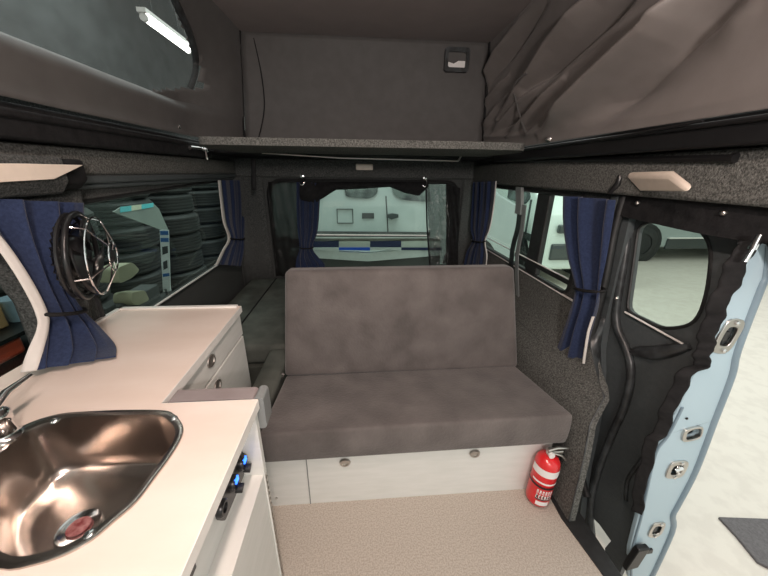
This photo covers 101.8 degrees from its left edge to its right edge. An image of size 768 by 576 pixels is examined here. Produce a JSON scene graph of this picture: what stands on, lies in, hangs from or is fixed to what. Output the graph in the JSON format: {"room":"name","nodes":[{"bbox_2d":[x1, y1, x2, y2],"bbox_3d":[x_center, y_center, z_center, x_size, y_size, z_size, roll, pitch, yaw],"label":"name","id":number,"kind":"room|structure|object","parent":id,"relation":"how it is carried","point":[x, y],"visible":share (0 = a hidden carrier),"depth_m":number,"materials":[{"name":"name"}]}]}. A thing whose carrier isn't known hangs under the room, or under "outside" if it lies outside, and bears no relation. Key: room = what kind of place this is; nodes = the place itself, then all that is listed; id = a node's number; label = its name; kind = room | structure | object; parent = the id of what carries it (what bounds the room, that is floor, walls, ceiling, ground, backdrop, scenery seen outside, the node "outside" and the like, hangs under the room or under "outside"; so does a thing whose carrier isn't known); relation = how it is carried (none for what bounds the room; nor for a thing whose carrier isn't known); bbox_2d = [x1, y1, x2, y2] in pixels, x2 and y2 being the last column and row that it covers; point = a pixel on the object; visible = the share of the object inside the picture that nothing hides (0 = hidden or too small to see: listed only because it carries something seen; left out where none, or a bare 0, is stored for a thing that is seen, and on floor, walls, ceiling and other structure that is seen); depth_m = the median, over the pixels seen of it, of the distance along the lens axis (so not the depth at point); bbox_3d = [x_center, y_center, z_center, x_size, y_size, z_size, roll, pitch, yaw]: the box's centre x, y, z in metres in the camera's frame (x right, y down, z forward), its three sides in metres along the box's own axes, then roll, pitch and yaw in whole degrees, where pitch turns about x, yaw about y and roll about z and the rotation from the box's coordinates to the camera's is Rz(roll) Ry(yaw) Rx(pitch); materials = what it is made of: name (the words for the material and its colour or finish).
{"room":"vehicle interior","nodes":[
{"label":"vehicle interior","id":0,"kind":"room"},
{"bbox_2d":[0,0,226,234],"bbox_3d":[-3.997,-3.198,3.026,0.100,7.400,12.500,-1,20,-4],"label":"wall","id":1,"kind":"structure","parent":0,"point":[110,37],"depth_m":4.62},
{"bbox_2d":[0,96,244,320],"bbox_3d":[-1.206,0.231,1.077,0.045,1.650,4.040,-1,20,-4],"label":"wall","id":2,"kind":"structure","parent":0,"point":[220,286],"depth_m":2.01,"materials":[{"name":"black plastic"}]},
{"bbox_2d":[0,154,86,197],"bbox_3d":[-1.038,-0.077,0.243,0.170,0.120,1.870,-1,20,-4],"label":"locker","id":3,"kind":"object","parent":2,"relation":"attached to","point":[20,175],"visible":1,"depth_m":0.93,"materials":[{"name":"grey carpet"}]},
{"bbox_2d":[0,189,91,343],"bbox_3d":[-1.151,-0.039,1.030,0.065,0.530,0.516,-1,20,-4],"label":"trim","id":4,"kind":"structure","parent":2,"relation":"attached to","point":[9,283],"depth_m":1.00,"materials":[{"name":"grey carpet"}]},
{"bbox_2d":[0,199,116,372],"bbox_3d":[-1.072,-0.037,1.013,0.217,0.525,0.321,-13,25,-33],"label":"curtain","id":5,"kind":"object","parent":2,"relation":"hanging from","point":[65,334],"visible":0.84,"depth_m":0.97,"materials":[{"name":"blue fabric"}]},
{"bbox_2d":[49,211,118,299],"bbox_3d":[-0.994,-0.110,1.043,0.166,0.290,0.307,-18,27,-41],"label":"round fan","id":6,"kind":"object","parent":2,"relation":"attached to","point":[71,256],"visible":1,"depth_m":0.98,"materials":[{"name":"black metal"}]},
{"bbox_2d":[0,101,211,157],"bbox_3d":[-1.097,-0.367,0.585,0.115,0.100,3.320,-1,20,-4],"label":"trim","id":7,"kind":"structure","parent":2,"relation":"attached to","point":[18,123],"depth_m":1.13,"materials":[{"name":"black plastic"}]},
{"bbox_2d":[0,141,234,174],"bbox_3d":[-1.155,-0.366,0.875,0.045,0.100,3.870,-1,20,-4],"label":"trim","id":8,"kind":"structure","parent":2,"relation":"attached to","point":[95,161],"depth_m":1.41,"materials":[{"name":"grey carpet"}]},
{"bbox_2d":[83,181,220,316],"bbox_3d":[-1.265,-0.350,2.012,0.017,0.647,1.620,-1,20,-4],"label":"trim","id":9,"kind":"structure","parent":2,"relation":"attached to","point":[132,194],"depth_m":1.57,"materials":[{"name":"black rubber"}]},
{"bbox_2d":[80,174,235,188],"bbox_3d":[-1.152,-0.292,0.892,0.050,0.050,3.850,-1,20,-4],"label":"trim","id":10,"kind":"structure","parent":2,"relation":"attached to","point":[93,181],"depth_m":1.56,"materials":[{"name":"plastic"}]},
{"bbox_2d":[154,265,217,305],"bbox_3d":[-1.265,-0.070,2.126,0.011,0.010,1.540,-1,20,-4],"label":"trim","id":11,"kind":"structure","parent":2,"relation":"attached to","point":[189,283],"depth_m":1.95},
{"bbox_2d":[188,145,213,159],"bbox_3d":[-1.145,-0.878,1.983,0.043,0.114,0.300,-1,20,-4],"label":"latch","id":12,"kind":"object","parent":2,"relation":"attached to","point":[205,150],"visible":0.78,"depth_m":1.98,"materials":[{"name":"silver metal"}]},
{"bbox_2d":[214,180,244,265],"bbox_3d":[-1.249,-0.516,2.583,0.046,0.721,0.873,-1,20,-5],"label":"curtain","id":13,"kind":"object","parent":2,"relation":"hanging from","point":[232,253],"visible":0.96,"depth_m":2.57,"materials":[{"name":"blue fabric"}]},
{"bbox_2d":[195,139,493,160],"bbox_3d":[-0.211,-1.095,2.502,2.200,0.090,0.630,-1,20,-4],"label":"ceiling","id":14,"kind":"structure","parent":0,"point":[215,152],"depth_m":2.35,"materials":[{"name":"black fabric"}]},
{"bbox_2d":[198,136,524,156],"bbox_3d":[-0.112,-0.837,1.873,1.767,0.035,0.739,-1,20,-4],"label":"board","id":15,"kind":"object","parent":14,"relation":"attached to","point":[234,144],"visible":1,"depth_m":1.57,"materials":[{"name":"grey carpet"}]},
{"bbox_2d":[251,158,255,189],"bbox_3d":[-0.910,-0.793,2.176,0.050,0.210,0.016,-1,20,-4],"label":"strap","id":16,"kind":"object","parent":15,"relation":"hanging from","point":[253,161],"visible":1,"depth_m":2.17,"materials":[{"name":"black fabric"}]},
{"bbox_2d":[262,153,461,161],"bbox_3d":[-0.133,-0.937,2.209,1.422,0.064,0.014,-1,20,-4],"label":"support bar","id":17,"kind":"object","parent":15,"relation":"attached to","point":[459,158],"visible":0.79,"depth_m":2.21,"materials":[{"name":"silver metal"}]},
{"bbox_2d":[229,157,478,278],"bbox_3d":[-0.243,-0.485,3.042,2.200,1.650,0.060,-1,20,-4],"label":"wall","id":18,"kind":"structure","parent":0,"point":[459,182],"depth_m":2.84,"materials":[{"name":"black metal"}]},
{"bbox_2d":[225,157,273,285],"bbox_3d":[-1.212,-0.545,2.868,0.279,1.200,0.054,-7,22,-21],"label":"trim","id":19,"kind":"structure","parent":18,"relation":"attached to","point":[257,257],"depth_m":2.89,"materials":[{"name":"grey carpet"}]},
{"bbox_2d":[296,182,324,267],"bbox_3d":[-0.703,-0.531,2.885,0.283,0.848,0.054,-1,20,-4],"label":"curtain","id":20,"kind":"object","parent":18,"relation":"hanging from","point":[307,212],"visible":0.88,"depth_m":2.89,"materials":[{"name":"blue fabric"}]},
{"bbox_2d":[234,158,474,178],"bbox_3d":[-0.230,-1.053,2.760,2.100,0.150,0.045,-1,20,-4],"label":"trim","id":21,"kind":"structure","parent":18,"relation":"attached to","point":[265,167],"depth_m":2.73,"materials":[{"name":"grey carpet"}]},
{"bbox_2d":[268,182,298,275],"bbox_3d":[-0.898,-0.526,2.902,0.300,0.874,0.032,-1,20,-4],"label":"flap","id":22,"kind":"object","parent":21,"relation":"hanging from","point":[282,195],"visible":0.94,"depth_m":2.88,"materials":[{"name":"black fabric"}]},
{"bbox_2d":[427,184,448,264],"bbox_3d":[0.522,-0.587,2.998,0.269,0.780,0.032,-1,20,-4],"label":"flap","id":23,"kind":"object","parent":21,"relation":"hanging from","point":[437,204],"visible":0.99,"depth_m":2.98,"materials":[{"name":"plastic"}]},
{"bbox_2d":[425,189,430,265],"bbox_3d":[0.421,-0.573,2.979,0.102,0.798,0.016,-1,20,-4],"label":"binding","id":24,"kind":"object","parent":23,"relation":"attached to","point":[426,189],"visible":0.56,"depth_m":2.97,"materials":[{"name":"black fabric"}]},
{"bbox_2d":[446,184,459,264],"bbox_3d":[0.658,-0.588,3.005,0.188,0.784,0.032,-1,20,-4],"label":"flap","id":25,"kind":"object","parent":21,"relation":"hanging from","point":[453,193],"visible":0.99,"depth_m":2.99,"materials":[{"name":"plastic"}]},
{"bbox_2d":[267,178,457,277],"bbox_3d":[-0.175,-0.544,2.987,1.768,0.938,0.044,-1,20,-4],"label":"trim","id":26,"kind":"structure","parent":18,"relation":"attached to","point":[444,182],"depth_m":2.81,"materials":[{"name":"black rubber"}]},
{"bbox_2d":[300,182,428,202],"bbox_3d":[-0.175,-0.858,2.799,1.150,0.188,0.061,-1,20,-4],"label":"rolled blind","id":27,"kind":"object","parent":18,"relation":"attached to","point":[309,192],"visible":1,"depth_m":2.76,"materials":[{"name":"black fabric"}]},
{"bbox_2d":[317,234,426,235],"bbox_3d":[-0.278,-0.514,3.028,1.430,0.026,0.014,-1,20,-4],"label":"trim","id":28,"kind":"structure","parent":18,"relation":"attached to","point":[317,234],"depth_m":3.03,"materials":[{"name":"metal"}]},
{"bbox_2d":[458,162,480,264],"bbox_3d":[0.800,-0.580,3.029,0.146,1.200,0.034,7,21,17],"label":"trim","id":29,"kind":"structure","parent":18,"relation":"attached to","point":[465,236],"depth_m":3.00,"materials":[{"name":"grey carpet"}]},
{"bbox_2d":[213,0,532,42],"bbox_3d":[0.032,-1.081,0.462,1.770,0.043,3.510,-1,20,-4],"label":"ceiling","id":30,"kind":"structure","parent":0,"point":[443,20],"depth_m":1.79,"materials":[{"name":"grey fabric"}]},
{"bbox_2d":[272,489,602,575],"bbox_3d":[-0.119,0.980,1.424,2.150,0.030,4.000,-1,20,-4],"label":"floor","id":31,"kind":"structure","parent":0,"point":[488,533],"depth_m":1.28,"materials":[{"name":"carpet"}]},
{"bbox_2d":[182,315,250,389],"bbox_3d":[-0.917,0.596,1.282,0.530,0.770,0.655,-1,20,-4],"label":"base cabinet","id":32,"kind":"object","parent":31,"relation":"on","point":[226,366],"visible":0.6,"depth_m":1.32,"materials":[{"name":"white wood"}]},
{"bbox_2d":[193,415,283,575],"bbox_3d":[-0.693,1.001,0.198,0.796,0.770,1.682,-1,20,-4],"label":"base cabinet","id":33,"kind":"object","parent":31,"relation":"on","point":[246,542],"depth_m":0.85,"materials":[{"name":"white wood"}]},
{"bbox_2d":[0,305,259,575],"bbox_3d":[-0.717,0.505,0.370,0.812,0.038,2.352,-1,20,-4],"label":"countertop","id":34,"kind":"structure","parent":33,"relation":"on","point":[160,349],"depth_m":0.82,"materials":[{"name":"laminate"}]},
{"bbox_2d":[0,373,33,445],"bbox_3d":[-0.897,0.318,0.680,0.067,0.110,0.284,2,20,3],"label":"mixer tap","id":35,"kind":"object","parent":34,"relation":"on","point":[10,432],"visible":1,"depth_m":0.73,"materials":[{"name":"silver metal"}]},
{"bbox_2d":[0,410,183,570],"bbox_3d":[-0.679,0.467,0.687,0.414,0.181,0.360,-1,20,-4],"label":"sink","id":36,"kind":"object","parent":34,"relation":"in","point":[71,476],"visible":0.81,"depth_m":0.78,"materials":[{"name":"metal"}]},
{"bbox_2d":[168,385,271,427],"bbox_3d":[-0.475,0.353,0.916,0.262,0.110,0.056,-1,20,-4],"label":"leaf","id":37,"kind":"object","parent":34,"relation":"attached to","point":[245,393],"visible":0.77,"depth_m":0.90,"materials":[{"name":"grey laminate"}]},
{"bbox_2d":[216,497,228,518],"bbox_3d":[-0.390,0.531,0.753,0.014,0.042,0.042,-1,20,-4],"label":"socket","id":38,"kind":"object","parent":33,"relation":"attached to","point":[222,509],"depth_m":0.74,"materials":[{"name":"black plastic"}]},
{"bbox_2d":[228,474,243,492],"bbox_3d":[-0.389,0.524,0.828,0.027,0.061,0.042,-1,20,-4],"label":"socket","id":39,"kind":"object","parent":33,"relation":"attached to","point":[234,486],"depth_m":0.82,"materials":[{"name":"black plastic"}]},
{"bbox_2d":[237,455,251,472],"bbox_3d":[-0.394,0.504,0.888,0.027,0.061,0.042,-1,20,-4],"label":"socket","id":40,"kind":"object","parent":33,"relation":"attached to","point":[242,465],"depth_m":0.88,"materials":[{"name":"black plastic"}]},
{"bbox_2d":[248,363,263,386],"bbox_3d":[-0.281,0.479,2.300,1.940,0.296,1.930,-1,20,-4],"label":"storage box","id":41,"kind":"object","parent":31,"relation":"on","point":[254,368],"visible":0.02,"depth_m":1.89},
{"bbox_2d":[227,278,284,362],"bbox_3d":[-0.271,0.169,2.502,1.920,0.137,1.280,-1,20,-4],"label":"cushion","id":42,"kind":"object","parent":41,"relation":"on","point":[262,301],"visible":0.12,"depth_m":2.22,"materials":[{"name":"black fabric"}]},
{"bbox_2d":[253,349,287,432],"bbox_3d":[-0.592,0.520,1.573,0.125,0.117,0.630,-1,20,-4],"label":"cushion","id":43,"kind":"object","parent":41,"relation":"on","point":[269,375],"visible":0.36,"depth_m":1.63,"materials":[{"name":"grey fabric"}]},
{"bbox_2d":[261,264,571,505],"bbox_3d":[0.108,0.423,1.532,1.298,0.944,0.658,-1,20,-4],"label":"seat","id":44,"kind":"object","parent":31,"relation":"on","point":[401,381],"visible":0.98,"depth_m":1.47,"materials":[{"name":"grey fabric"}]},
{"bbox_2d":[261,366,571,461],"bbox_3d":[0.131,0.531,1.478,1.262,0.167,0.478,-1,20,-4],"label":"seat cushion","id":45,"kind":"object","parent":44,"relation":"on","point":[319,412],"depth_m":1.31,"materials":[{"name":"grey fabric"}]},
{"bbox_2d":[526,446,568,506],"bbox_3d":[0.716,0.814,1.375,0.132,0.315,0.106,-1,20,-4],"label":"fire extinguisher","id":46,"kind":"object","parent":31,"relation":"on","point":[545,470],"visible":1,"depth_m":1.34,"materials":[{"name":"red paint"}]},
{"bbox_2d":[551,495,620,575],"bbox_3d":[0.883,1.308,0.592,0.100,0.056,2.060,-1,20,-4],"label":"step","id":47,"kind":"structure","parent":31,"relation":"on","point":[579,528],"depth_m":1.26,"materials":[{"name":"black plastic"}]},
{"bbox_2d":[461,251,608,520],"bbox_3d":[0.838,0.261,2.222,0.255,0.785,2.160,-1,20,-4],"label":"lining","id":48,"kind":"object","parent":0,"point":[574,385],"visible":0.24,"depth_m":1.54,"materials":[{"name":"grey carpet"}]},
{"bbox_2d":[479,146,766,298],"bbox_3d":[1.037,-0.180,1.111,0.045,0.850,4.040,-1,20,-4],"label":"wall","id":49,"kind":"structure","parent":0,"point":[571,291],"depth_m":1.65,"materials":[{"name":"black metal"}]},
{"bbox_2d":[464,181,496,264],"bbox_3d":[0.815,-0.379,2.716,0.049,1.056,0.573,-1,20,-4],"label":"curtain","id":50,"kind":"object","parent":49,"relation":"hanging from","point":[484,193],"visible":0.76,"depth_m":2.63,"materials":[{"name":"blue fabric"}]},
{"bbox_2d":[509,187,526,296],"bbox_3d":[0.912,-0.164,2.106,0.021,0.972,0.393,-1,20,-4],"label":"belt","id":51,"kind":"object","parent":49,"relation":"hanging from","point":[520,208],"visible":0.87,"depth_m":2.10,"materials":[{"name":"grey fabric"}]},
{"bbox_2d":[471,237,572,301],"bbox_3d":[0.922,-0.225,2.267,0.020,0.099,1.650,-1,20,-4],"label":"trim","id":52,"kind":"structure","parent":49,"relation":"attached to","point":[563,295],"depth_m":1.92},
{"bbox_2d":[472,186,586,293],"bbox_3d":[0.921,-0.450,2.259,0.019,0.527,1.492,-1,20,-4],"label":"trim","id":53,"kind":"structure","parent":49,"relation":"attached to","point":[555,193],"depth_m":1.82,"materials":[{"name":"black rubber"}]},
{"bbox_2d":[514,194,568,284],"bbox_3d":[0.976,-0.310,1.876,0.035,0.500,0.630,-1,20,-4],"label":"window divider trim","id":54,"kind":"structure","parent":49,"relation":"in","point":[544,205],"depth_m":1.92,"materials":[{"name":"black plastic"}]},
{"bbox_2d":[557,196,615,363],"bbox_3d":[0.921,-0.029,1.513,0.079,0.791,0.402,-1,20,-4],"label":"curtain","id":55,"kind":"object","parent":49,"relation":"hanging from","point":[587,222],"visible":1,"depth_m":1.43,"materials":[{"name":"blue fabric"}]},
{"bbox_2d":[568,196,625,520],"bbox_3d":[0.944,0.350,1.322,0.310,1.396,0.510,0,20,-2],"label":"door frame","id":56,"kind":"structure","parent":49,"relation":"attached to","point":[617,220],"depth_m":1.38,"materials":[{"name":"black rubber"}]},
{"bbox_2d":[578,217,635,518],"bbox_3d":[1.014,0.359,1.556,0.050,1.570,0.500,-1,20,-4],"label":"pillar","id":57,"kind":"structure","parent":49,"relation":"attached to","point":[627,225],"depth_m":1.42,"materials":[{"name":"black plastic"}]},
{"bbox_2d":[473,146,767,207],"bbox_3d":[0.994,-0.377,1.050,0.045,0.150,3.870,-1,20,-4],"label":"trim","id":58,"kind":"structure","parent":49,"relation":"attached to","point":[744,182],"depth_m":1.09,"materials":[{"name":"grey fabric"}]},
{"bbox_2d":[514,120,740,162],"bbox_3d":[0.898,-0.629,1.461,0.081,0.116,1.314,-1,20,-4],"label":"trim","id":59,"kind":"structure","parent":49,"relation":"attached to","point":[734,157],"depth_m":1.07,"materials":[{"name":"black plastic"}]},
{"bbox_2d":[494,109,767,162],"bbox_3d":[0.982,-0.392,0.749,0.115,0.082,3.320,-1,20,-4],"label":"trim","id":60,"kind":"structure","parent":49,"relation":"attached to","point":[746,129],"depth_m":1.01,"materials":[{"name":"black plastic"}]},
{"bbox_2d":[0,0,767,145],"bbox_3d":[-0.040,-0.740,0.563,2.110,0.687,3.493,-1,20,-4],"label":"tent","id":61,"kind":"object","parent":60,"relation":"on","point":[562,70],"visible":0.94,"depth_m":1.62,"materials":[{"name":"fabric"}]},
{"bbox_2d":[608,171,690,194],"bbox_3d":[0.937,-0.368,1.114,0.047,0.091,0.418,4,21,8],"label":"reading lamp","id":62,"kind":"object","parent":49,"relation":"attached to","point":[658,180],"visible":0.99,"depth_m":1.05,"materials":[{"name":"beige plastic"}]},
{"bbox_2d":[584,220,767,575],"bbox_3d":[1.091,0.530,1.481,0.269,1.777,0.730,-1,20,-4],"label":"sliding door","id":63,"kind":"structure","parent":49,"relation":"in","point":[644,356],"depth_m":1.26,"materials":[{"name":"blue paint"}]},
{"bbox_2d":[620,195,767,514],"bbox_3d":[1.102,0.559,0.471,0.215,1.200,2.200,-1,20,-4],"label":"seal","id":64,"kind":"object","parent":49,"relation":"hanging from","point":[747,224],"visible":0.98,"depth_m":0.99,"materials":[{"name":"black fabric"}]},
{"bbox_2d":[540,247,767,575],"bbox_3d":[2.619,0.099,5.071,22.000,0.050,19.000,-1,20,-4],"label":"floor","id":65,"kind":"structure","parent":0,"point":[731,480],"depth_m":2.21,"materials":[{"name":"white concrete"}]},
{"bbox_2d":[0,314,29,376],"bbox_3d":[-1.847,0.574,0.980,0.650,1.800,1.520,-1,20,-4],"label":"storage rack","id":66,"kind":"object","parent":65,"relation":"on","point":[15,330],"visible":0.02,"depth_m":1.39,"materials":[{"name":"black metal"}]},
{"bbox_2d":[0,306,8,328],"bbox_3d":[-1.871,0.178,1.211,0.350,0.140,0.390,-1,20,-4],"label":"cardboard box","id":67,"kind":"object","parent":66,"relation":"on","point":[3,322],"visible":1,"depth_m":1.40,"materials":[{"name":"brown cardboard"}]},
{"bbox_2d":[0,296,20,321],"bbox_3d":[-1.738,0.094,1.485,0.120,0.110,0.120,-1,20,-4],"label":"tub","id":68,"kind":"object","parent":66,"relation":"on","point":[8,308],"visible":0.26,"depth_m":1.44,"materials":[{"name":"grey paint"}]},
{"bbox_2d":[0,337,24,363],"bbox_3d":[-1.819,0.305,1.337,0.270,0.095,0.270,-1,20,-4],"label":"case","id":69,"kind":"object","parent":66,"relation":"on","point":[15,347],"visible":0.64,"depth_m":1.42,"materials":[{"name":"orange plastic"}]},
{"bbox_2d":[0,314,24,345],"bbox_3d":[-1.845,0.378,0.907,0.550,0.018,1.520,-1,20,-4],"label":"shelf","id":70,"kind":"object","parent":66,"relation":"attached to","point":[15,330],"depth_m":1.38,"materials":[{"name":"black metal"}]},
{"bbox_2d":[0,334,29,376],"bbox_3d":[-1.821,0.508,0.958,0.600,0.018,1.520,-1,20,-4],"label":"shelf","id":71,"kind":"object","parent":66,"relation":"attached to","point":[18,360],"depth_m":1.41,"materials":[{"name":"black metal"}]},
{"bbox_2d":[100,263,160,314],"bbox_3d":[-2.030,0.375,2.458,0.240,1.139,0.890,-1,20,-4],"label":"machine","id":72,"kind":"object","parent":65,"relation":"on","point":[146,294],"visible":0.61,"depth_m":2.36,"materials":[{"name":"plastic"}]},
{"bbox_2d":[160,230,170,294],"bbox_3d":[-2.044,0.096,2.979,0.267,1.300,0.180,-1,20,-4],"label":"stand","id":73,"kind":"object","parent":65,"relation":"on","point":[164,234],"visible":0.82,"depth_m":2.84,"materials":[{"name":"paint"}]},
{"bbox_2d":[299,237,439,266],"bbox_3d":[-0.228,-0.272,3.930,1.867,0.801,0.430,-1,20,-4],"label":"barrier","id":74,"kind":"object","parent":65,"relation":"on","point":[395,251],"visible":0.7,"depth_m":3.67,"materials":[{"name":"white metal"}]},
{"bbox_2d":[316,184,518,264],"bbox_3d":[-0.093,-1.360,5.784,4.650,2.286,1.890,-1,20,-4],"label":"van","id":75,"kind":"object","parent":65,"relation":"on","point":[384,210],"visible":0.05,"depth_m":4.93,"materials":[{"name":"silver metal"}]},
{"bbox_2d":[496,189,570,273],"bbox_3d":[3.030,-1.870,7.123,1.460,2.385,5.060,-1,20,-4],"label":"van","id":76,"kind":"object","parent":65,"relation":"on","point":[555,253],"visible":0.1,"depth_m":5.00,"materials":[{"name":"white paint"}]},
{"bbox_2d":[639,224,707,260],"bbox_3d":[7.179,-1.639,7.683,4.850,1.660,1.880,-1,20,-4],"label":"parked car","id":77,"kind":"object","parent":65,"relation":"on","point":[654,236],"visible":0.14,"depth_m":6.86,"materials":[{"name":"silver metal"}]},
{"bbox_2d":[718,517,767,568],"bbox_3d":[2.038,1.315,1.679,0.346,0.015,0.458,17,26,37],"label":"floor mat","id":78,"kind":"object","parent":65,"relation":"on","point":[752,533],"visible":1,"depth_m":1.66,"materials":[{"name":"grey carpet"}]},
{"bbox_3d":[-2.720,0.751,2.702,0.820,0.250,0.820,7,21,16],"label":"tyre","id":79,"kind":"object","parent":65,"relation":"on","visible":0},
{"bbox_3d":[-2.722,0.515,2.612,0.820,0.250,0.820,7,21,15],"label":"tyre","id":80,"kind":"object","parent":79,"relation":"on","visible":0},
{"bbox_2d":[101,293,113,303],"bbox_3d":[-2.677,0.263,2.569,0.820,0.250,0.820,19,27,40],"label":"tyre","id":81,"kind":"object","parent":80,"relation":"on","point":[109,297],"visible":0.02,"depth_m":2.69,"materials":[{"name":"rubber"}]},
{"bbox_2d":[0,282,110,301],"bbox_3d":[-2.715,0.033,2.464,0.820,0.250,0.820,16,25,35],"label":"tyre","id":82,"kind":"object","parent":81,"relation":"on","point":[103,287],"visible":0.15,"depth_m":2.58,"materials":[{"name":"rubber"}]},
{"bbox_2d":[0,242,94,292],"bbox_3d":[-2.712,-0.194,2.352,0.820,0.250,0.820,-16,26,-38],"label":"tyre","id":83,"kind":"object","parent":82,"relation":"on","point":[1,290],"visible":0.06,"depth_m":2.51,"materials":[{"name":"rubber"}]},
{"bbox_2d":[84,207,99,240],"bbox_3d":[-2.668,-0.447,2.308,0.820,0.250,0.820,15,25,34],"label":"tyre","id":84,"kind":"object","parent":83,"relation":"on","point":[88,213],"visible":0.11,"depth_m":2.47,"materials":[{"name":"rubber"}]},
{"bbox_3d":[-2.898,0.392,3.665,0.820,0.250,0.820,11,23,26],"label":"tyre","id":85,"kind":"object","parent":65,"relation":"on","visible":0},
{"bbox_2d":[160,288,171,298],"bbox_3d":[-2.876,0.169,3.542,0.820,0.250,0.820,-6,21,-18],"label":"tyre","id":86,"kind":"object","parent":85,"relation":"on","point":[163,294],"visible":0.06,"depth_m":3.53,"materials":[{"name":"rubber"}]},
{"bbox_2d":[108,265,162,293],"bbox_3d":[-2.888,-0.076,3.477,0.820,0.250,0.820,-13,24,-33],"label":"tyre","id":87,"kind":"object","parent":86,"relation":"on","point":[155,276],"visible":0.2,"depth_m":3.27,"materials":[{"name":"rubber"}]},
{"bbox_2d":[104,245,160,275],"bbox_3d":[-2.895,-0.304,3.365,0.820,0.250,0.820,6,21,14],"label":"tyre","id":88,"kind":"object","parent":87,"relation":"on","point":[147,260],"visible":0.34,"depth_m":3.26,"materials":[{"name":"rubber"}]},
{"bbox_2d":[90,224,159,254],"bbox_3d":[-2.871,-0.550,3.305,0.820,0.250,0.820,14,24,31],"label":"tyre","id":89,"kind":"object","parent":88,"relation":"on","point":[142,236],"visible":0.48,"depth_m":3.12,"materials":[{"name":"rubber"}]},
{"bbox_2d":[84,198,152,228],"bbox_3d":[-2.865,-0.787,3.219,0.820,0.250,0.820,9,22,22],"label":"tyre","id":90,"kind":"object","parent":89,"relation":"on","point":[104,210],"visible":0.28,"depth_m":2.96,"materials":[{"name":"rubber"}]},
{"bbox_3d":[-2.972,0.068,4.535,0.820,0.250,0.820,-12,24,-30],"label":"tyre","id":91,"kind":"object","parent":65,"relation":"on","visible":0},
{"bbox_2d":[170,264,206,291],"bbox_3d":[-2.988,-0.176,4.468,0.820,0.250,0.820,-4,21,-11],"label":"tyre","id":92,"kind":"object","parent":91,"relation":"on","point":[177,279],"visible":0.2,"depth_m":4.20,"materials":[{"name":"rubber"}]},
{"bbox_2d":[170,248,203,273],"bbox_3d":[-3.000,-0.408,4.369,0.820,0.250,0.820,15,25,34],"label":"tyre","id":93,"kind":"object","parent":92,"relation":"on","point":[183,262],"visible":0.4,"depth_m":4.18,"materials":[{"name":"rubber"}]},
{"bbox_2d":[157,231,202,254],"bbox_3d":[-2.967,-0.642,4.274,0.820,0.250,0.820,10,22,25],"label":"tyre","id":94,"kind":"object","parent":93,"relation":"on","point":[183,243],"visible":0.4,"depth_m":4.10,"materials":[{"name":"rubber"}]},
{"bbox_2d":[159,211,200,235],"bbox_3d":[-2.935,-0.873,4.173,0.820,0.250,0.820,6,21,13],"label":"tyre","id":95,"kind":"object","parent":94,"relation":"on","point":[184,223],"visible":0.45,"depth_m":4.00,"materials":[{"name":"rubber"}]},
{"bbox_2d":[146,193,194,214],"bbox_3d":[-2.982,-1.117,4.107,0.820,0.250,0.820,16,25,35],"label":"tyre","id":96,"kind":"object","parent":95,"relation":"on","point":[168,204],"visible":0.54,"depth_m":3.92,"materials":[{"name":"rubber"}]},
{"bbox_2d":[149,187,191,194],"bbox_3d":[-2.970,-1.356,4.026,0.820,0.250,0.820,12,23,28],"label":"tyre","id":97,"kind":"object","parent":96,"relation":"on","point":[188,189],"visible":0.12,"depth_m":3.91,"materials":[{"name":"rubber"}]},
{"bbox_3d":[-3.052,-0.279,5.468,0.820,0.250,0.820,-7,22,-21],"label":"tyre","id":98,"kind":"object","parent":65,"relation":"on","visible":0},
{"bbox_2d":[203,254,219,268],"bbox_3d":[-3.076,-0.501,5.340,0.820,0.250,0.820,19,27,40],"label":"tyre","id":99,"kind":"object","parent":98,"relation":"on","point":[210,260],"visible":0.06,"depth_m":5.05,"materials":[{"name":"rubber"}]},
{"bbox_2d":[201,235,227,255],"bbox_3d":[-3.039,-0.738,5.256,0.820,0.250,0.820,11,23,26],"label":"tyre","id":100,"kind":"object","parent":99,"relation":"on","point":[214,246],"visible":0.26,"depth_m":5.01,"materials":[{"name":"rubber"}]},
{"bbox_2d":[198,221,226,239],"bbox_3d":[-3.064,-0.978,5.178,0.820,0.250,0.820,-4,21,-11],"label":"tyre","id":101,"kind":"object","parent":100,"relation":"on","point":[216,229],"visible":0.35,"depth_m":4.97,"materials":[{"name":"rubber"}]},
{"bbox_2d":[193,205,221,223],"bbox_3d":[-3.032,-1.224,5.118,0.820,0.250,0.820,5,21,10],"label":"tyre","id":102,"kind":"object","parent":101,"relation":"on","point":[212,214],"visible":0.34,"depth_m":4.87,"materials":[{"name":"rubber"}]},
{"bbox_2d":[186,189,219,206],"bbox_3d":[-3.027,-1.462,5.034,0.820,0.250,0.820,-2,21,-7],"label":"tyre","id":103,"kind":"object","parent":102,"relation":"on","point":[201,198],"visible":0.38,"depth_m":4.78,"materials":[{"name":"rubber"}]},
{"bbox_2d":[191,182,218,189],"bbox_3d":[-3.051,-1.698,4.945,0.820,0.250,0.820,18,27,39],"label":"tyre","id":104,"kind":"object","parent":103,"relation":"on","point":[210,186],"visible":0.13,"depth_m":4.78,"materials":[{"name":"rubber"}]},
{"bbox_3d":[1.291,-3.905,1.946,19.000,0.200,0.450,-1,20,-4],"label":"ceiling beam","id":105,"kind":"structure","parent":0,"visible":0},
{"bbox_2d":[136,0,190,53],"bbox_3d":[-1.663,-2.851,2.099,0.060,1.952,0.640,-1,20,-4],"label":"tube light","id":106,"kind":"object","parent":105,"relation":"hanging from","point":[147,16],"visible":0.92,"depth_m":2.34,"materials":[{"name":"white plastic"}]},
{"label":"outside","id":107,"kind":"structure","parent":0,"visible":0},
{"bbox_2d":[113,203,167,229],"bbox_3d":[-2.120,-0.589,2.755,0.016,0.295,0.646,-1,20,-4],"label":"sheet","id":108,"kind":"object","parent":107,"point":[149,214],"visible":0.96,"depth_m":2.77,"materials":[{"name":"metal"}]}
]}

